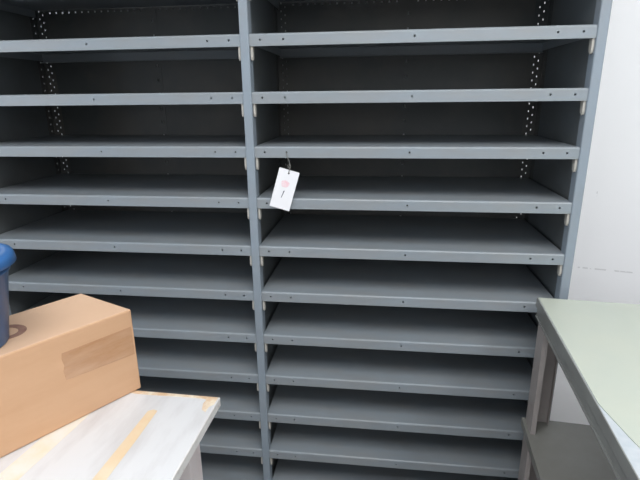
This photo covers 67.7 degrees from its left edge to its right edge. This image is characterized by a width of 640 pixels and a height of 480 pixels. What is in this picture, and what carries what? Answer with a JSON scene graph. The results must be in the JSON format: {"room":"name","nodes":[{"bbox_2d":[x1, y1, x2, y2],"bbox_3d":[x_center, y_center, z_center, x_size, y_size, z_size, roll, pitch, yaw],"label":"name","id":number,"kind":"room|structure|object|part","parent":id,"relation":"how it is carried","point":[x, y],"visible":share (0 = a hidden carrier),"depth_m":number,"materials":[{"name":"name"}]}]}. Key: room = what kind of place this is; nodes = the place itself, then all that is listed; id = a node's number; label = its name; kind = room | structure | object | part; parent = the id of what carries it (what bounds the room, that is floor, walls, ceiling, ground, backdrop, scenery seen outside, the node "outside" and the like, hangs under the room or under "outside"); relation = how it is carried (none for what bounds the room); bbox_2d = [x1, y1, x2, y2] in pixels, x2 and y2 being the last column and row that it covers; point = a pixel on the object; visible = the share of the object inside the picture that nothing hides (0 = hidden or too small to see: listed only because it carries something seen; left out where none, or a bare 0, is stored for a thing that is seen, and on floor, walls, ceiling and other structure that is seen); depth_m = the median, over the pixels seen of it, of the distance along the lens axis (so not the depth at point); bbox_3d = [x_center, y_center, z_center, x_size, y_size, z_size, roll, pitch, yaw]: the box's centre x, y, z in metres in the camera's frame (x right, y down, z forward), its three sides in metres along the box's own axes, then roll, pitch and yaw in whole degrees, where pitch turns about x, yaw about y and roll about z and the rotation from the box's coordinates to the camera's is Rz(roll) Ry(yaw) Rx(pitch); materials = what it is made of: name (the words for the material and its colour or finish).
{"room":"storage room","nodes":[
{"label":"storage room","id":0,"kind":"room"},
{"bbox_2d":[34,0,639,424],"bbox_3d":[-0.279,-0.624,1.922,5.100,3.000,0.100,1,17,7],"label":"wall","id":1,"kind":"structure","parent":0,"point":[606,263],"depth_m":1.83,"materials":[{"name":"white paint"}]},
{"bbox_3d":[-0.522,1.469,0.341,5.100,0.100,4.360,1,17,7],"label":"floor","id":2,"kind":"structure","parent":0,"visible":0},
{"bbox_2d":[0,390,220,479],"bbox_3d":[-0.919,0.837,0.986,1.251,0.750,0.801,2,17,8],"label":"table","id":3,"kind":"object","parent":2,"relation":"on","point":[138,435],"visible":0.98,"depth_m":1.02,"materials":[{"name":"laminate"}]},
{"bbox_2d":[0,294,140,457],"bbox_3d":[-0.695,0.313,1.040,0.197,0.218,0.526,13,21,38],"label":"cardboard box","id":4,"kind":"object","parent":3,"relation":"on","point":[62,361],"visible":0.9,"depth_m":1.06,"materials":[{"name":"brown cardboard"}]},
{"bbox_2d":[0,243,16,347],"bbox_3d":[-0.733,0.128,0.945,0.249,0.192,0.249,1,17,7],"label":"bucket","id":5,"kind":"object","parent":4,"relation":"on","point":[8,257],"visible":1,"depth_m":0.96,"materials":[{"name":"blue plastic"}]},
{"bbox_3d":[-0.734,0.047,0.921,0.249,0.024,0.249,1,17,7],"label":"lid","id":6,"kind":"part","parent":5,"relation":"part of","materials":[{"name":"blue plastic"}]},
{"bbox_3d":[-0.327,0.772,1.225,0.062,0.726,0.062,2,17,8],"label":"leg","id":7,"kind":"part","parent":3,"relation":"part of","materials":[{"name":"grey metal"}]},
{"bbox_2d":[0,0,612,479],"bbox_3d":[-0.173,-0.091,1.654,1.854,2.130,0.440,1,17,7],"label":"shelving unit","id":8,"kind":"object","parent":2,"relation":"on","point":[343,335],"visible":0.8,"depth_m":1.63,"materials":[{"name":"paint"}]},
{"bbox_3d":[-1.080,-0.118,1.762,0.002,2.100,0.389,1,17,7],"label":"panel","id":9,"kind":"part","parent":8,"relation":"part of","materials":[{"name":"paint"}]},
{"bbox_3d":[-1.032,-0.171,1.954,0.046,2.130,0.034,1,17,7],"label":"post","id":10,"kind":"part","parent":8,"relation":"part of","materials":[{"name":"metal"}]},
{"bbox_3d":[-0.819,-0.835,1.744,0.395,0.025,0.001,1,17,7],"label":"rail","id":11,"kind":"part","parent":8,"relation":"part of","materials":[{"name":"metal"}]},
{"bbox_3d":[-0.810,0.004,1.994,0.395,1.726,0.001,1,17,7],"label":"panel","id":12,"kind":"part","parent":8,"relation":"part of","materials":[{"name":"paint"}]},
{"bbox_3d":[-0.635,-0.759,1.507,0.890,0.032,0.422,1,17,7],"label":"shelf","id":13,"kind":"part","parent":8,"relation":"part of","materials":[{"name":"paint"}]},
{"bbox_3d":[-0.633,-0.615,1.550,0.890,0.032,0.422,1,17,7],"label":"shelf","id":14,"kind":"part","parent":8,"relation":"part of","materials":[{"name":"metal"}]},
{"bbox_3d":[-0.632,-0.470,1.593,0.890,0.032,0.422,1,17,7],"label":"shelf","id":15,"kind":"part","parent":8,"relation":"part of","materials":[{"name":"metal"}]},
{"bbox_3d":[-0.630,-0.326,1.636,0.890,0.032,0.422,1,17,7],"label":"shelf","id":16,"kind":"part","parent":8,"relation":"part of","materials":[{"name":"metal"}]},
{"bbox_3d":[-0.629,-0.182,1.679,0.890,0.032,0.422,1,17,7],"label":"shelf","id":17,"kind":"part","parent":8,"relation":"part of","materials":[{"name":"metal"}]},
{"bbox_3d":[-0.627,-0.038,1.723,0.890,0.032,0.422,1,17,7],"label":"shelf","id":18,"kind":"part","parent":8,"relation":"part of","materials":[{"name":"metal"}]},
{"bbox_3d":[-0.626,0.106,1.766,0.890,0.032,0.422,1,17,7],"label":"shelf","id":19,"kind":"part","parent":8,"relation":"part of","materials":[{"name":"metal"}]},
{"bbox_3d":[-0.624,0.250,1.809,0.890,0.032,0.422,1,17,7],"label":"shelf","id":20,"kind":"part","parent":8,"relation":"part of","materials":[{"name":"metal"}]},
{"bbox_3d":[-0.623,0.395,1.852,0.890,0.032,0.422,1,17,7],"label":"shelf","id":21,"kind":"part","parent":8,"relation":"part of","materials":[{"name":"metal"}]},
{"bbox_3d":[-0.395,-0.824,1.693,0.395,0.025,0.001,1,17,7],"label":"rail","id":22,"kind":"part","parent":8,"relation":"part of","materials":[{"name":"metal"}]},
{"bbox_3d":[-0.621,0.539,1.895,0.890,0.032,0.422,1,17,7],"label":"shelf","id":23,"kind":"part","parent":8,"relation":"part of","materials":[{"name":"metal"}]},
{"bbox_3d":[-0.387,0.015,1.943,0.395,1.726,0.001,1,17,7],"label":"panel","id":24,"kind":"part","parent":8,"relation":"part of","materials":[{"name":"paint"}]},
{"bbox_3d":[-0.620,0.683,1.938,0.890,0.032,0.422,1,17,7],"label":"shelf","id":25,"kind":"part","parent":8,"relation":"part of","materials":[{"name":"metal"}]},
{"bbox_3d":[-0.618,0.827,1.981,0.890,0.032,0.422,1,17,7],"label":"shelf","id":26,"kind":"part","parent":8,"relation":"part of","materials":[{"name":"metal"}]},
{"bbox_3d":[-0.198,-0.033,1.461,0.026,2.130,0.034,1,17,7],"label":"post","id":27,"kind":"part","parent":8,"relation":"part of","materials":[{"name":"metal"}]},
{"bbox_3d":[-0.173,-0.096,1.653,0.002,2.100,0.389,1,17,7],"label":"panel","id":28,"kind":"part","parent":8,"relation":"part of","materials":[{"name":"paint"}]},
{"bbox_3d":[-0.148,-0.149,1.847,0.093,2.130,0.034,1,17,7],"label":"post","id":29,"kind":"part","parent":8,"relation":"part of","materials":[{"name":"metal"}]},
{"bbox_2d":[270,152,299,210],"bbox_3d":[-0.104,-0.168,1.387,0.090,0.171,0.012,0,17,3],"label":"tag","id":30,"kind":"object","parent":8,"relation":"hanging from","point":[285,185],"visible":1,"depth_m":1.39,"materials":[{"name":"white paper"}]},
{"bbox_3d":[0.088,-0.812,1.634,0.395,0.025,0.001,1,17,7],"label":"rail","id":31,"kind":"part","parent":8,"relation":"part of","materials":[{"name":"metal"}]},
{"bbox_3d":[0.097,0.027,1.885,0.395,1.726,0.001,1,17,7],"label":"panel","id":32,"kind":"part","parent":8,"relation":"part of","materials":[{"name":"paint"}]},
{"bbox_3d":[0.290,0.850,1.872,0.890,0.032,0.422,1,17,7],"label":"shelf","id":33,"kind":"part","parent":8,"relation":"part of","materials":[{"name":"metal"}]},
{"bbox_3d":[0.289,0.706,1.829,0.890,0.032,0.422,1,17,7],"label":"shelf","id":34,"kind":"part","parent":8,"relation":"part of","materials":[{"name":"metal"}]},
{"bbox_3d":[0.287,0.562,1.786,0.890,0.032,0.422,1,17,7],"label":"shelf","id":35,"kind":"part","parent":8,"relation":"part of","materials":[{"name":"metal"}]},
{"bbox_3d":[0.285,0.418,1.742,0.890,0.032,0.422,1,17,7],"label":"shelf","id":36,"kind":"part","parent":8,"relation":"part of","materials":[{"name":"metal"}]},
{"bbox_3d":[0.284,0.274,1.699,0.890,0.032,0.422,1,17,7],"label":"shelf","id":37,"kind":"part","parent":8,"relation":"part of","materials":[{"name":"metal"}]},
{"bbox_3d":[0.282,0.129,1.656,0.890,0.032,0.422,1,17,7],"label":"shelf","id":38,"kind":"part","parent":8,"relation":"part of","materials":[{"name":"metal"}]},
{"bbox_3d":[0.273,-0.736,1.398,0.890,0.032,0.422,1,17,7],"label":"shelf","id":39,"kind":"part","parent":8,"relation":"part of","materials":[{"name":"metal"}]},
{"bbox_3d":[0.281,-0.015,1.613,0.890,0.032,0.422,1,17,7],"label":"shelf","id":40,"kind":"part","parent":8,"relation":"part of","materials":[{"name":"metal"}]},
{"bbox_3d":[0.279,-0.159,1.570,0.890,0.032,0.422,1,17,7],"label":"shelf","id":41,"kind":"part","parent":8,"relation":"part of","materials":[{"name":"metal"}]},
{"bbox_3d":[0.278,-0.303,1.527,0.890,0.032,0.422,1,17,7],"label":"shelf","id":42,"kind":"part","parent":8,"relation":"part of","materials":[{"name":"metal"}]},
{"bbox_3d":[0.276,-0.448,1.484,0.890,0.032,0.422,1,17,7],"label":"shelf","id":43,"kind":"part","parent":8,"relation":"part of","materials":[{"name":"metal"}]},
{"bbox_3d":[0.275,-0.592,1.441,0.890,0.032,0.422,1,17,7],"label":"shelf","id":44,"kind":"part","parent":8,"relation":"part of","materials":[{"name":"metal"}]},
{"bbox_3d":[0.521,0.038,1.834,0.395,1.726,0.001,1,17,7],"label":"panel","id":45,"kind":"part","parent":8,"relation":"part of","materials":[{"name":"paint"}]},
{"bbox_3d":[0.512,-0.801,1.583,0.395,0.025,0.001,1,17,7],"label":"rail","id":46,"kind":"part","parent":8,"relation":"part of","materials":[{"name":"metal"}]},
{"bbox_3d":[0.736,-0.126,1.741,0.046,2.130,0.034,1,17,7],"label":"post","id":47,"kind":"part","parent":8,"relation":"part of","materials":[{"name":"metal"}]},
{"bbox_3d":[0.734,-0.072,1.543,0.002,2.100,0.389,1,17,7],"label":"panel","id":48,"kind":"part","parent":8,"relation":"part of","materials":[{"name":"paint"}]},
{"bbox_3d":[0.709,-0.010,1.352,0.026,2.130,0.034,1,17,7],"label":"post","id":49,"kind":"part","parent":8,"relation":"part of","materials":[{"name":"metal"}]},
{"bbox_2d":[518,298,639,479],"bbox_3d":[0.852,0.798,0.791,0.750,0.900,1.320,3,17,12],"label":"bench","id":50,"kind":"object","parent":2,"relation":"on","point":[596,345],"visible":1,"depth_m":1.19,"materials":[{"name":"metal"}]},
{"bbox_3d":[0.653,0.620,1.439,0.062,0.874,0.068,3,17,12],"label":"leg","id":51,"kind":"part","parent":50,"relation":"part of","materials":[{"name":"paint"}]},
{"bbox_2d":[521,417,616,479],"bbox_3d":[0.852,0.763,0.781,0.748,0.026,1.318,3,17,12],"label":"shelf","id":52,"kind":"object","parent":50,"relation":"attached to","point":[557,450],"depth_m":1.32,"materials":[{"name":"metal"}]}
]}

